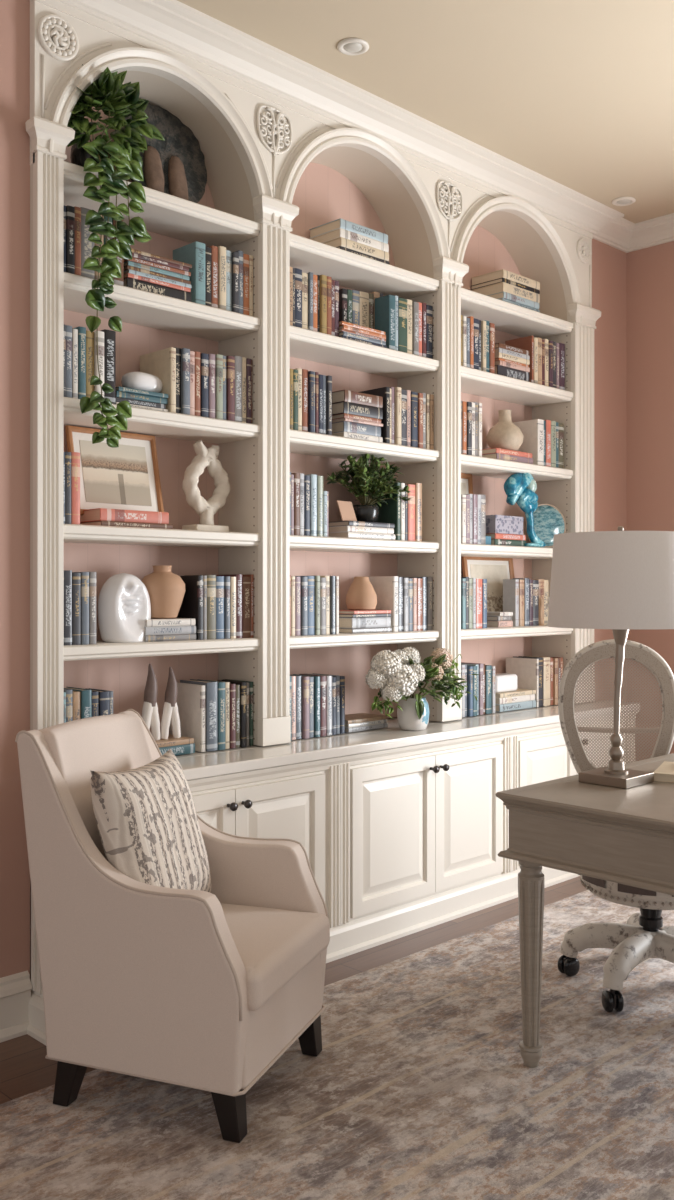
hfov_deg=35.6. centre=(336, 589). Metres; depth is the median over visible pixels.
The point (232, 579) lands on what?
book
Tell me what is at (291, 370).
book
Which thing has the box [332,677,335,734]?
book
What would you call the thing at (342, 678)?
book
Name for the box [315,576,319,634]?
book
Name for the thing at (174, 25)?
trim
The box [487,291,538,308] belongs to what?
book
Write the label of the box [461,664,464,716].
book
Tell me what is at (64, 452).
book
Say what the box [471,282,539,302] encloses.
book
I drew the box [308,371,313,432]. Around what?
book
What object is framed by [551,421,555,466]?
book
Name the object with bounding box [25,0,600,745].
bookcase
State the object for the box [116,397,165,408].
book
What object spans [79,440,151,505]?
picture
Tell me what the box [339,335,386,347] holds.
book
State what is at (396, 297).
book
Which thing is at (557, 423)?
book
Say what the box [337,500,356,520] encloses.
card
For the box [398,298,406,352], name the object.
book
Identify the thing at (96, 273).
book
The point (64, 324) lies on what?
book
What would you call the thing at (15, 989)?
baseboard
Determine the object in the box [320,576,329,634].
book
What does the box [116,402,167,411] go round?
book
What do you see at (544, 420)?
book
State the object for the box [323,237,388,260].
book
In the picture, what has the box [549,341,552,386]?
book
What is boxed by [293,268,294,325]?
book
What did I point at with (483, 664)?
book
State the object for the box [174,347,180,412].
book
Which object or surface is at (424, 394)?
book
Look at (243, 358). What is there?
book
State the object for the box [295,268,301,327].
book
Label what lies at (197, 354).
book
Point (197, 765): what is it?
countertop
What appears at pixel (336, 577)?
book
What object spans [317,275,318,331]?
book
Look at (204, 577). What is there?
book
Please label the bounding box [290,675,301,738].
book
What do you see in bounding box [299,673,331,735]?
book
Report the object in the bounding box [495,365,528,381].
book
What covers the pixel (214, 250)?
book
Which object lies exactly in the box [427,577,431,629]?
book
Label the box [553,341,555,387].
book
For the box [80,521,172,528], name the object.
book
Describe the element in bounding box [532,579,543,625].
book
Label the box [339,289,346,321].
book
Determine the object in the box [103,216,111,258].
book
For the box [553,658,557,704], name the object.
book
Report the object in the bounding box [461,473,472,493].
picture frame
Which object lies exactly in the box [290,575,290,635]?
book
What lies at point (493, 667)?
book
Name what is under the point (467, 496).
book
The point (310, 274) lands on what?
book
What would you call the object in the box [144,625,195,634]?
book
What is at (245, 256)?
book
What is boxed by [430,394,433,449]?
book
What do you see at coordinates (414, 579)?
book
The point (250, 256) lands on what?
book
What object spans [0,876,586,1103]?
floor
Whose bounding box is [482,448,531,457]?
book
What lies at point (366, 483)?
leafy plant
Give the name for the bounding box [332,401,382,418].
book
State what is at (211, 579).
book
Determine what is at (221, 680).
book
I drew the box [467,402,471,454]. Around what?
book
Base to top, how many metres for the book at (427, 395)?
0.237 m
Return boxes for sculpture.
[98,573,150,642]
[142,664,159,740]
[160,667,180,738]
[182,440,229,531]
[504,473,545,546]
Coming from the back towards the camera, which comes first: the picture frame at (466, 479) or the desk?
the picture frame at (466, 479)
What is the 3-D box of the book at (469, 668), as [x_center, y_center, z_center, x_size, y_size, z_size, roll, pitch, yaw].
[0.544,0.449,4.703,0.024,0.221,0.153,0,0,-44]
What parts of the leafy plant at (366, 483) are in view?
pot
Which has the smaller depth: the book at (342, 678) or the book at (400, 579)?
the book at (342, 678)
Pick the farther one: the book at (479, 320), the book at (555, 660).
the book at (555, 660)
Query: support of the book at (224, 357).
on the bookcase
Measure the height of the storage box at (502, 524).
0.084 m
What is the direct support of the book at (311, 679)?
on the countertop
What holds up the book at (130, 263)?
on the book at (126, 267)
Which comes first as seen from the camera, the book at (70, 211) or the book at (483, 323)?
the book at (70, 211)
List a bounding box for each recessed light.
[337,38,368,55]
[612,197,635,205]
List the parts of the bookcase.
panel, frame, panel, arch panel, shelf, shelf, shelf, shelf, shelf, arch moulding, panel, frame, panel, arch panel, shelf, shelf, shelf, shelf, shelf, arch moulding, panel, frame, panel, shelf, arch panel, shelf, shelf, shelf, shelf, arch moulding, panel, frame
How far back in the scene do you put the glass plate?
5.14 m
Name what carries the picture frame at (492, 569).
on the bookcase
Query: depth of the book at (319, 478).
4.00 m
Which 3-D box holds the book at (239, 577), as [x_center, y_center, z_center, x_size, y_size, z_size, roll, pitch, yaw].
[-0.396,0.058,3.786,0.030,0.227,0.145,0,0,-44]
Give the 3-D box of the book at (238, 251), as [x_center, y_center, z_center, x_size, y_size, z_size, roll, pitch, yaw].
[-0.390,-1.091,3.789,0.023,0.232,0.142,0,0,-44]
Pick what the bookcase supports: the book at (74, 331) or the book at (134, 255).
the book at (74, 331)
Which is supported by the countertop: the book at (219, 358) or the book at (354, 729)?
the book at (354, 729)
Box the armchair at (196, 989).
[15,709,329,1142]
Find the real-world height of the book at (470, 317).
0.237 m
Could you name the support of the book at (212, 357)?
on the bookcase
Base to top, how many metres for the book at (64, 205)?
0.214 m
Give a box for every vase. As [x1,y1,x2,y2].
[142,565,185,618]
[346,577,376,609]
[486,410,522,450]
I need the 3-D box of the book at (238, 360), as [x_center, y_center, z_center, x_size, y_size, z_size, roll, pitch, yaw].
[-0.401,-0.712,3.788,0.035,0.239,0.151,0,0,-44]
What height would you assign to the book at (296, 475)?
0.234 m
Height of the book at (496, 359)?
0.011 m
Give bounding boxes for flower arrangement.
[365,647,478,730]
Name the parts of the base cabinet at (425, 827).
door, cornice, knob, knob, door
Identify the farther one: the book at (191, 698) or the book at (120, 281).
the book at (191, 698)
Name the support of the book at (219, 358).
on the bookcase
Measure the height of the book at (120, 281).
0.230 m
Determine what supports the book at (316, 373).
on the bookcase
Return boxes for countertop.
[176,700,639,780]
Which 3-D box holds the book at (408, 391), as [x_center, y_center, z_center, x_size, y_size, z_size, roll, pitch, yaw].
[0.252,-0.713,4.425,0.025,0.240,0.138,0,0,-44]
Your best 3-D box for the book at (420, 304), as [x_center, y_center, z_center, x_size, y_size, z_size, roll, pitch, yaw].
[0.300,-1.093,4.474,0.029,0.235,0.146,0,0,-44]
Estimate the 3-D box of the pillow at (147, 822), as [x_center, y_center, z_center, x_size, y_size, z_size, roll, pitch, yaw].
[-0.492,0.672,2.834,0.216,0.434,0.450,0,0,19]
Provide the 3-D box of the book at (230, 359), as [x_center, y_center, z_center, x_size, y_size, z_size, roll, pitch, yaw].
[-0.428,-0.709,3.767,0.030,0.234,0.162,0,0,-44]
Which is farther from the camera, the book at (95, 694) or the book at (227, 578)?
the book at (227, 578)
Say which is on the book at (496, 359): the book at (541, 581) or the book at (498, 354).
the book at (498, 354)
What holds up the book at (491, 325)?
on the bookcase
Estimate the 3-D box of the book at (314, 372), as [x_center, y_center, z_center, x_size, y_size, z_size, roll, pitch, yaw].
[-0.143,-0.712,4.052,0.015,0.238,0.159,0,0,-44]
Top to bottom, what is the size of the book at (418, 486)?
0.245 m
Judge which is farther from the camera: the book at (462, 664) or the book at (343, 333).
the book at (462, 664)
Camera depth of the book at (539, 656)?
5.16 m
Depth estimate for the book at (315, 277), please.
4.00 m
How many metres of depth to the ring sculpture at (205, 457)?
3.71 m
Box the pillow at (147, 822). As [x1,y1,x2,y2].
[90,749,210,892]
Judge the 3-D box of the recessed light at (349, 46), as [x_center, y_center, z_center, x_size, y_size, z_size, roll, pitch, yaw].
[0.056,-1.883,3.648,0.112,0.012,0.112,0,0,-44]
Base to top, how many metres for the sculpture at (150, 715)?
0.262 m
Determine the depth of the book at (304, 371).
3.96 m
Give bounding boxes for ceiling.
[177,0,673,222]
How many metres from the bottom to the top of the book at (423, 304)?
0.239 m
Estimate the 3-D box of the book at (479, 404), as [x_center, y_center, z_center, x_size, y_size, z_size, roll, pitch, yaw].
[0.597,-0.715,4.757,0.023,0.246,0.139,0,0,-44]
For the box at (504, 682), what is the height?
0.080 m
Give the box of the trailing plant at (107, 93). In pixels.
[67,64,164,447]
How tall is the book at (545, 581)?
0.220 m
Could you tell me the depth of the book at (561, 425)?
5.16 m
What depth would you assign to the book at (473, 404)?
4.67 m
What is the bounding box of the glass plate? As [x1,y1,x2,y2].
[525,503,565,547]
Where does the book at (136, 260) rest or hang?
on the book at (130, 263)
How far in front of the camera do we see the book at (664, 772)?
3.08 m
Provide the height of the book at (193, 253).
0.221 m
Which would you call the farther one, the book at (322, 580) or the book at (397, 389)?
the book at (397, 389)
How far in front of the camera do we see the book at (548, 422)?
5.08 m
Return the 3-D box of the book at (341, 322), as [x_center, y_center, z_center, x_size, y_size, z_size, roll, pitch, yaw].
[0.083,-1.040,4.193,0.246,0.012,0.074,0,0,-44]
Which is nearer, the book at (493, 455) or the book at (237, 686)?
the book at (237, 686)
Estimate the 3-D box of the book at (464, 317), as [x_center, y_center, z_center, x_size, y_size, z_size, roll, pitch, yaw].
[0.515,-1.091,4.676,0.021,0.230,0.146,0,0,-44]
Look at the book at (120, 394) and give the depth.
3.45 m
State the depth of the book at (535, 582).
5.04 m
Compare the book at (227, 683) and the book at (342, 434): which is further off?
the book at (342, 434)
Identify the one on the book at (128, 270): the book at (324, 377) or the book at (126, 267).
the book at (126, 267)
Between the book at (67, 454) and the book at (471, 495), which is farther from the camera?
the book at (471, 495)
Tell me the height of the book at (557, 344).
0.233 m
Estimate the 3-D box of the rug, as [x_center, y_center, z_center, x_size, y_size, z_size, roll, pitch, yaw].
[1.528,1.313,2.048,4.650,0.011,4.230,0,0,-44]
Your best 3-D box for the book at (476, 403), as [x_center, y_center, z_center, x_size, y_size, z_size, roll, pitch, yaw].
[0.570,-0.716,4.745,0.029,0.246,0.152,0,0,-44]
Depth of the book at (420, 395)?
4.41 m
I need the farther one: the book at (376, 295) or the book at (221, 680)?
the book at (376, 295)
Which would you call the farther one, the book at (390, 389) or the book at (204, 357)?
the book at (390, 389)
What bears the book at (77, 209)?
on the bookcase
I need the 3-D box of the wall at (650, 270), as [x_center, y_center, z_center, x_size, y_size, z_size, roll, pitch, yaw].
[2.764,-0.285,4.468,0.200,3.210,3.960,0,0,-44]
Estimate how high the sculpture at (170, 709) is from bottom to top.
0.248 m
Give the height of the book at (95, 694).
0.236 m
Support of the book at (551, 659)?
on the countertop
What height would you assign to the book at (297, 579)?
0.222 m
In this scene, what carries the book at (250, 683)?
on the countertop
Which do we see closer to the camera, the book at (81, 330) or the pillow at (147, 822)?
the pillow at (147, 822)
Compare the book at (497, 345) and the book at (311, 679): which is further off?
the book at (497, 345)
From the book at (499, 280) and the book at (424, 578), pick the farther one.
the book at (499, 280)
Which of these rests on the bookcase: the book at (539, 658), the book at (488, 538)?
the book at (488, 538)
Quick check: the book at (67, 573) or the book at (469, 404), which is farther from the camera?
the book at (469, 404)
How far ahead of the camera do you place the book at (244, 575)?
3.77 m
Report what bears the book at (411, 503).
on the bookcase
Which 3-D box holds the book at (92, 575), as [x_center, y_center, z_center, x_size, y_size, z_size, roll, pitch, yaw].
[-0.822,0.057,3.372,0.024,0.229,0.153,0,0,-44]
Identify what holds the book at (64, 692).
on the countertop
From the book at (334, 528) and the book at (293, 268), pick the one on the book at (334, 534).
the book at (334, 528)
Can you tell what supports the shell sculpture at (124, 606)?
on the bookcase
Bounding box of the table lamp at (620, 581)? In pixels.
[548,526,673,788]
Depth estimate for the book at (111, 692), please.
3.37 m
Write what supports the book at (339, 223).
on the book at (339, 232)
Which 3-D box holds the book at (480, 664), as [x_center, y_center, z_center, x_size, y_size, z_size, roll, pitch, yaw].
[0.600,0.445,4.759,0.023,0.229,0.141,0,0,-44]
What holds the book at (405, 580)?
on the bookcase
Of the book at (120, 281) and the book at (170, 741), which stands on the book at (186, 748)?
the book at (170, 741)
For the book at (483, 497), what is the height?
0.225 m
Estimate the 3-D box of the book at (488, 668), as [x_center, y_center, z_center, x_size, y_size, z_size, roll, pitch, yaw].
[0.642,0.451,4.798,0.040,0.218,0.136,0,0,-44]
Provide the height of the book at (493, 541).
0.029 m
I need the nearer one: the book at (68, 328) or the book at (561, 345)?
the book at (68, 328)
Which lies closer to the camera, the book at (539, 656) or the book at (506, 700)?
the book at (506, 700)
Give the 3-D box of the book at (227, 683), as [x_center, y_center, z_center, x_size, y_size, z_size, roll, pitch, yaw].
[-0.440,0.443,3.755,0.022,0.234,0.157,0,0,-44]
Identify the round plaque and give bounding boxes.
[115,103,206,202]
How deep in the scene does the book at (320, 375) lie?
4.01 m
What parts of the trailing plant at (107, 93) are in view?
pot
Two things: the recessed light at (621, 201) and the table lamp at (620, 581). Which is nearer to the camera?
the table lamp at (620, 581)
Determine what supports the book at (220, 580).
on the bookcase
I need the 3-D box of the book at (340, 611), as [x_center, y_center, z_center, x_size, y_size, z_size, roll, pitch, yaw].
[0.092,0.089,4.271,0.214,0.013,0.151,0,0,-44]
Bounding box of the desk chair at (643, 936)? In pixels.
[557,639,673,1012]
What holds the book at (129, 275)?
on the book at (128, 282)
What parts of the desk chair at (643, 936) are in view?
woven panel, arm, frame, arm, arm, woven panel, arm, arm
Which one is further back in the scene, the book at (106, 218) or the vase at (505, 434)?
the vase at (505, 434)
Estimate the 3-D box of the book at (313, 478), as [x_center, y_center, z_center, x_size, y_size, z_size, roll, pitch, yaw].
[-0.141,-0.321,4.047,0.031,0.235,0.162,0,0,-44]
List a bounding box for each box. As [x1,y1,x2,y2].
[486,515,523,534]
[495,673,516,692]
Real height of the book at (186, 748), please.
0.033 m
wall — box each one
[0,0,626,980]
[627,241,673,760]
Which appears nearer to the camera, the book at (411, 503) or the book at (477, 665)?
the book at (411, 503)
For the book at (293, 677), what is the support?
on the countertop
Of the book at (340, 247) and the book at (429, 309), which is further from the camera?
the book at (429, 309)
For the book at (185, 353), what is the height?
0.227 m
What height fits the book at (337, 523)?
0.019 m
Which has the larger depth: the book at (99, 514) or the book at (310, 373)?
the book at (310, 373)
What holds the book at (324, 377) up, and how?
on the bookcase
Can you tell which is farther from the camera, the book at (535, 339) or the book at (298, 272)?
the book at (535, 339)
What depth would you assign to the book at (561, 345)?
5.16 m
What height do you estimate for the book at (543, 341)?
0.229 m
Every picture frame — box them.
[65,425,163,514]
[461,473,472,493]
[461,556,514,611]
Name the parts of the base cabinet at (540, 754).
door, cornice, door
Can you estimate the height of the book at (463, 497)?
0.215 m
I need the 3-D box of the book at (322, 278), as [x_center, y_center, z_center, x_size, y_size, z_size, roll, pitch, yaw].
[-0.102,-1.090,4.074,0.027,0.229,0.159,0,0,-44]
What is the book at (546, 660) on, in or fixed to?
on the countertop
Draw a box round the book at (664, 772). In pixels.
[653,761,673,782]
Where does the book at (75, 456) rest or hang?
on the bookcase
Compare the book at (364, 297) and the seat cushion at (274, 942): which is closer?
the seat cushion at (274, 942)
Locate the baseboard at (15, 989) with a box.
[0,970,31,1042]
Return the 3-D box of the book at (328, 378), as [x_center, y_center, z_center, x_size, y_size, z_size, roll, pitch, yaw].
[-0.072,-0.709,4.090,0.021,0.232,0.136,0,0,-44]
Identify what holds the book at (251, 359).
on the bookcase
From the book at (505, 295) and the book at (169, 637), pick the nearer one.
the book at (169, 637)
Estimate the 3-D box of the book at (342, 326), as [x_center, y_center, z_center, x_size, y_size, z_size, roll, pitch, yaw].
[0.086,-1.025,4.199,0.241,0.015,0.078,0,0,-44]
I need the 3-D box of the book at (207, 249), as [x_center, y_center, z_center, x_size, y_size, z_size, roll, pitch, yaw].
[-0.495,-1.083,3.696,0.028,0.214,0.144,0,0,-44]
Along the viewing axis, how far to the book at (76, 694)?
3.28 m
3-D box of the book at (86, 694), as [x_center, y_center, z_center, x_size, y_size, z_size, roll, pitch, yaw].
[-0.839,0.437,3.357,0.035,0.245,0.154,0,0,-44]
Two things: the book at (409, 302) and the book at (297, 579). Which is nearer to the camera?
the book at (297, 579)
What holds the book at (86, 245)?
on the bookcase
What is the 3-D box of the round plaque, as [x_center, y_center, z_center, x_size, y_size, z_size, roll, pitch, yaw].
[-0.603,-1.508,3.655,0.380,0.374,0.100,0,0,-43]
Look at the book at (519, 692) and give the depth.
4.91 m
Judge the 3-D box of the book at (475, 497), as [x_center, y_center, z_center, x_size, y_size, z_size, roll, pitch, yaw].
[0.567,-0.314,4.727,0.031,0.222,0.148,0,0,-44]
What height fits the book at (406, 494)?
0.232 m
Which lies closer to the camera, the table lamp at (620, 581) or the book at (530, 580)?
the table lamp at (620, 581)
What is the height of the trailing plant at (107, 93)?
1.278 m
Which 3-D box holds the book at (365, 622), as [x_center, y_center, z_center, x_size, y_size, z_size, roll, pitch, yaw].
[0.089,0.131,4.269,0.222,0.041,0.149,0,0,-44]
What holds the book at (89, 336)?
on the bookcase
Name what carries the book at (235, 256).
on the bookcase
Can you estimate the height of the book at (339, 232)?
0.035 m
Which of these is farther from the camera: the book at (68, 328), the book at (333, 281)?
the book at (333, 281)
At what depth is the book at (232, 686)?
3.71 m
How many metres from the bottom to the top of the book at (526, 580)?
0.228 m
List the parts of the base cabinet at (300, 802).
door, knob, knob, cornice, door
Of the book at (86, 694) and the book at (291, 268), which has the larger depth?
the book at (291, 268)
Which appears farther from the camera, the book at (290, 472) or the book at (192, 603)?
the book at (290, 472)
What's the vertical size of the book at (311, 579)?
0.225 m
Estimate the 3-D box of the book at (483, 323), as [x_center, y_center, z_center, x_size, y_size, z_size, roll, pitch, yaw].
[0.617,-1.092,4.766,0.023,0.233,0.138,0,0,-44]
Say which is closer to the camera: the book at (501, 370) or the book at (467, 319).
the book at (467, 319)
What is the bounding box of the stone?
[121,372,162,392]
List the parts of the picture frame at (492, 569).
frame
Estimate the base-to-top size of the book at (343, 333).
0.015 m
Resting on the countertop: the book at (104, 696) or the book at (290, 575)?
the book at (104, 696)
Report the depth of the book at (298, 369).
3.94 m
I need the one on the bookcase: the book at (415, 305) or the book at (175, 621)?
the book at (415, 305)
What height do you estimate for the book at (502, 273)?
0.037 m
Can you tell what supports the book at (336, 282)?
on the bookcase
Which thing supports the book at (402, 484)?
on the bookcase
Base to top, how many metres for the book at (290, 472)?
0.236 m
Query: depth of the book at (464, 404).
4.62 m
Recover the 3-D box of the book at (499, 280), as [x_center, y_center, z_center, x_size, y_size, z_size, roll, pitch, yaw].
[0.805,-1.432,5.013,0.294,0.019,0.187,0,0,-44]
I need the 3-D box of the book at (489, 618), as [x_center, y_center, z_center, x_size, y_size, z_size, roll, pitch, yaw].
[0.721,0.131,4.892,0.103,0.021,0.150,0,0,-44]
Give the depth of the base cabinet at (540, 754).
4.68 m
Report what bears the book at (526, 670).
on the countertop
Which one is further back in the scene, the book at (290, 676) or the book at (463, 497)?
the book at (463, 497)
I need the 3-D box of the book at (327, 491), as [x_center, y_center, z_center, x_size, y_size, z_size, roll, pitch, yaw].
[-0.086,-0.292,4.097,0.014,0.176,0.142,0,0,-44]
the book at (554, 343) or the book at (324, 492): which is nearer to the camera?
the book at (324, 492)
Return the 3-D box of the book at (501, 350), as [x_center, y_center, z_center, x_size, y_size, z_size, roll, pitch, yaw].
[0.777,-1.099,4.938,0.236,0.021,0.144,0,0,-44]
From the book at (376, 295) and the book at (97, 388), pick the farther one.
the book at (376, 295)
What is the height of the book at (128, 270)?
0.012 m
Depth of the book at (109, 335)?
3.36 m
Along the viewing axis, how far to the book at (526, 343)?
5.00 m
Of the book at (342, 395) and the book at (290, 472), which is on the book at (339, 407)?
the book at (342, 395)
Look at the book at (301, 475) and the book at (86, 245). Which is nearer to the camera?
the book at (86, 245)
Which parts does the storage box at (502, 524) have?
lid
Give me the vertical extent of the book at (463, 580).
0.223 m
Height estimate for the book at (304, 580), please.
0.222 m
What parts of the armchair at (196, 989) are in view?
leg, backrest, panel, panel, leg, seat, leg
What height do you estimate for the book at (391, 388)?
0.240 m
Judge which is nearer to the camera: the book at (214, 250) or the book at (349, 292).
the book at (214, 250)
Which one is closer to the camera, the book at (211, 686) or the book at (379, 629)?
the book at (211, 686)
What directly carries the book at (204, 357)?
on the bookcase
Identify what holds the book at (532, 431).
on the bookcase
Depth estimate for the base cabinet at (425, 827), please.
4.10 m
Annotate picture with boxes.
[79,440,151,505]
[461,483,465,493]
[470,564,507,611]
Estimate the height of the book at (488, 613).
0.017 m
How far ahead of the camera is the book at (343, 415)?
4.16 m
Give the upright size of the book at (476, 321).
0.234 m
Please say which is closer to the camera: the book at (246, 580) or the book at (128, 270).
the book at (128, 270)
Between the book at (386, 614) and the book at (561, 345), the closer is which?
the book at (386, 614)
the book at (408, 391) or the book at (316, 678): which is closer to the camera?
the book at (316, 678)
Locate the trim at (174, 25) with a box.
[57,0,673,252]
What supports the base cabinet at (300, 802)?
on the floor
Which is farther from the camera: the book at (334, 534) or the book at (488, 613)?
the book at (488, 613)
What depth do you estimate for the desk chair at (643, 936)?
3.81 m
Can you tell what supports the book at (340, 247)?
on the bookcase
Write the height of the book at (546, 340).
0.237 m
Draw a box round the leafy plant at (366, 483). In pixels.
[326,454,413,521]
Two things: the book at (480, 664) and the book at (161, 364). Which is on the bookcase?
the book at (161, 364)
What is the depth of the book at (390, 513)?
4.33 m
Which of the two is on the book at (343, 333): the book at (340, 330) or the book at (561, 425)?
the book at (340, 330)
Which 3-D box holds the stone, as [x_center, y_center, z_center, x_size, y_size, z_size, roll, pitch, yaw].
[-0.655,-0.693,3.529,0.146,0.074,0.090,2,-2,-44]
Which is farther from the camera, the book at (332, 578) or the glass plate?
the glass plate
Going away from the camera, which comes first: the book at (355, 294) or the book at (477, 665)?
the book at (355, 294)
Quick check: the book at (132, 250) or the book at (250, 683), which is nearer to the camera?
the book at (132, 250)
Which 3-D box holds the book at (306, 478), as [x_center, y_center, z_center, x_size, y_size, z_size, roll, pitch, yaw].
[-0.158,-0.318,4.021,0.028,0.229,0.140,0,0,-44]
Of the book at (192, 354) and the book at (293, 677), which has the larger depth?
the book at (293, 677)
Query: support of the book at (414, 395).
on the bookcase
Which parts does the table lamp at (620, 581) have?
lamp shade, stem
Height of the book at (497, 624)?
0.029 m
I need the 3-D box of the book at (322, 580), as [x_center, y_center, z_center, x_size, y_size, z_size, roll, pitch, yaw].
[-0.099,0.062,4.068,0.031,0.219,0.141,0,0,-44]
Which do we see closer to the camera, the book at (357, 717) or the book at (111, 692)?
the book at (111, 692)
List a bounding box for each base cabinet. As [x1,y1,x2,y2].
[27,757,343,1044]
[339,730,514,956]
[510,710,638,897]
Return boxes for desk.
[496,753,673,1067]
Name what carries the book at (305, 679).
on the countertop
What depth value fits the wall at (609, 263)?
3.14 m
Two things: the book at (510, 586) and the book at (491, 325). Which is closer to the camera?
the book at (491, 325)
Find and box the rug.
[0,890,673,1199]
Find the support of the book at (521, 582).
on the bookcase
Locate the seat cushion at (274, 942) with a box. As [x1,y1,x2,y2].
[220,903,329,1010]
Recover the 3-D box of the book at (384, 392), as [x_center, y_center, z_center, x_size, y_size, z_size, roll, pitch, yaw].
[0.152,-0.709,4.326,0.023,0.232,0.161,0,0,-44]
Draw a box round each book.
[64,205,65,271]
[64,324,65,396]
[64,452,64,523]
[64,570,71,644]
[64,687,91,718]
[64,689,72,721]
[64,692,65,722]
[65,452,70,523]
[66,205,74,273]
[66,325,71,397]
[71,452,79,524]
[72,329,77,398]
[72,572,88,644]
[72,573,80,644]
[73,326,85,398]
[73,691,80,720]
[74,206,80,275]
[80,207,94,278]
[80,508,168,523]
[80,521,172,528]
[85,688,112,714]
[86,330,93,397]
[86,688,109,715]
[89,572,95,643]
[92,691,98,716]
[94,331,103,396]
[95,215,102,279]
[101,329,115,403]
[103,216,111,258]
[112,219,123,285]
[116,386,167,397]
[116,391,167,403]
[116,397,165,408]
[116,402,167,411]
[124,257,190,276]
[124,261,188,280]
[124,265,190,284]
[124,269,191,287]
[124,273,190,291]
[124,277,191,301]
[131,249,191,268]
[132,253,188,270]
[140,347,175,412]
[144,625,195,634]
[144,634,195,641]
[146,618,195,626]
[155,734,193,747]
[159,743,194,755]
[170,682,205,751]
[173,241,204,304]
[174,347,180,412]
[176,575,202,639]
[180,679,217,751]
[181,348,189,414]
[184,575,215,638]
[190,351,194,414]
[194,351,200,415]
[197,679,225,749]
[201,353,208,417]
[203,576,206,639]
[205,246,210,305]
[209,354,215,418]
[210,246,217,307]
[210,680,229,748]
[216,354,222,419]
[216,574,242,637]
[216,576,224,638]
[217,680,246,746]
[218,246,225,309]
[221,680,248,745]
[223,356,226,419]
[223,679,252,745]
[225,576,229,638]
[226,250,231,310]
[227,356,234,420]
[230,577,235,638]
[230,683,235,747]
[232,252,238,312]
[234,356,241,421]
[235,250,242,313]
[236,684,239,747]
[242,357,245,422]
[243,254,248,314]
[243,574,253,637]
[243,577,250,637]
[246,358,250,423]
[249,255,252,315]
[251,359,251,423]
[290,267,292,325]
[290,369,292,429]
[290,472,290,534]
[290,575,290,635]
[290,674,319,736]
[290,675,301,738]
[290,676,291,739]
[291,473,299,534]
[291,474,293,534]
[291,576,294,635]
[292,676,295,739]
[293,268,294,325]
[293,368,301,430]
[293,370,297,429]
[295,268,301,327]
[295,576,314,634]
[295,577,300,635]
[298,674,325,736]
[298,675,313,737]
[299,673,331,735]
[300,473,303,535]
[301,577,307,635]
[302,272,307,328]
[302,369,307,431]
[302,676,308,738]
[304,475,309,535]
[307,272,312,330]
[307,474,316,535]
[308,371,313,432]
[309,218,387,243]
[310,228,388,251]
[312,673,339,733]
[313,274,317,331]
[314,372,314,432]
[315,372,318,432]
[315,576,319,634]
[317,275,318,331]
[317,476,322,535]
[319,275,326,333]
[319,374,322,433]
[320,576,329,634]
[320,578,325,634]
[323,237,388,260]
[323,375,325,433]
[323,491,326,536]
[326,375,331,434]
[327,276,331,334]
[327,491,328,536]
[329,521,394,527]
[329,526,393,533]
[329,532,394,539]
[330,576,334,633]
[332,280,334,335]
[332,390,382,407]
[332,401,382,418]
[332,413,380,422]
[332,418,382,426]
[332,421,380,436]
[332,432,382,441]
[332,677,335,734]
[335,280,338,336]
[335,576,338,633]
[336,246,389,264]
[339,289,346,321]
[339,321,384,334]
[339,325,385,338]
[339,328,385,341]
[339,331,385,344]
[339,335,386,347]
[339,610,390,613]
[339,613,390,617]
[339,617,390,627]
[339,627,391,633]
[340,676,344,733]
[345,713,386,723]
[345,719,387,727]
[345,723,387,732]
[347,289,351,322]
[352,290,359,324]
[359,291,368,327]
[360,387,389,442]
[369,293,373,328]
[369,576,397,631]
[370,292,379,328]
[373,482,400,539]
[375,295,394,349]
[390,387,394,443]
[390,389,390,443]
[395,295,397,350]
[395,387,400,444]
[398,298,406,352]
[398,577,402,631]
[401,389,406,445]
[401,483,404,540]
[403,577,426,630]
[403,578,408,630]
[405,484,414,540]
[405,485,407,540]
[406,299,411,353]
[407,390,410,446]
[408,483,421,540]
[409,578,412,630]
[411,392,417,447]
[412,302,418,355]
[413,578,416,630]
[417,578,422,630]
[418,302,421,355]
[418,393,422,447]
[422,302,425,356]
[423,393,425,448]
[426,305,432,358]
[426,394,429,448]
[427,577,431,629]
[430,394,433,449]
[461,315,462,365]
[461,401,461,453]
[461,494,472,543]
[461,495,465,543]
[461,577,468,628]
[461,578,465,628]
[461,662,482,714]
[461,663,478,714]
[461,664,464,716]
[462,401,466,454]
[462,664,466,716]
[463,316,465,366]
[466,316,473,368]
[466,318,469,367]
[466,495,469,543]
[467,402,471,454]
[467,665,476,715]
[467,666,472,716]
[469,578,475,628]
[469,579,472,628]
[471,269,539,289]
[471,278,539,293]
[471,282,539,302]
[472,402,474,455]
[473,494,477,543]
[474,318,478,369]
[474,402,477,455]
[476,579,481,627]
[477,494,480,543]
[478,403,481,456]
[479,320,480,369]
[481,321,485,370]
[481,495,485,543]
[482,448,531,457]
[482,453,532,463]
[482,579,486,627]
[483,664,484,713]
[484,320,488,371]
[485,665,491,713]
[486,533,525,540]
[486,536,490,544]
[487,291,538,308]
[487,612,512,615]
[487,616,511,620]
[487,621,512,627]
[489,323,494,373]
[491,539,525,545]
[492,666,494,712]
[495,343,528,354]
[495,348,529,359]
[495,352,529,364]
[495,358,528,366]
[495,360,529,371]
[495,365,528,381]
[495,688,535,697]
[495,694,534,704]
[495,700,535,711]
[499,298,539,311]
[503,579,518,625]
[505,336,533,382]
[506,657,538,706]
[513,419,543,465]
[513,578,528,625]
[513,656,542,706]
[519,580,523,625]
[527,656,549,705]
[529,579,532,625]
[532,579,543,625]
[533,580,538,625]
[534,337,537,383]
[537,337,541,384]
[539,656,562,675]
[542,339,544,384]
[543,339,548,385]
[544,420,545,465]
[544,580,547,624]
[545,420,550,466]
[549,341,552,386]
[550,658,552,704]
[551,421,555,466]
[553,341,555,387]
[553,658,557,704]
[556,343,558,388]
[556,422,558,467]
[558,658,560,695]
[559,343,564,389]
[559,423,563,467]
[653,761,673,782]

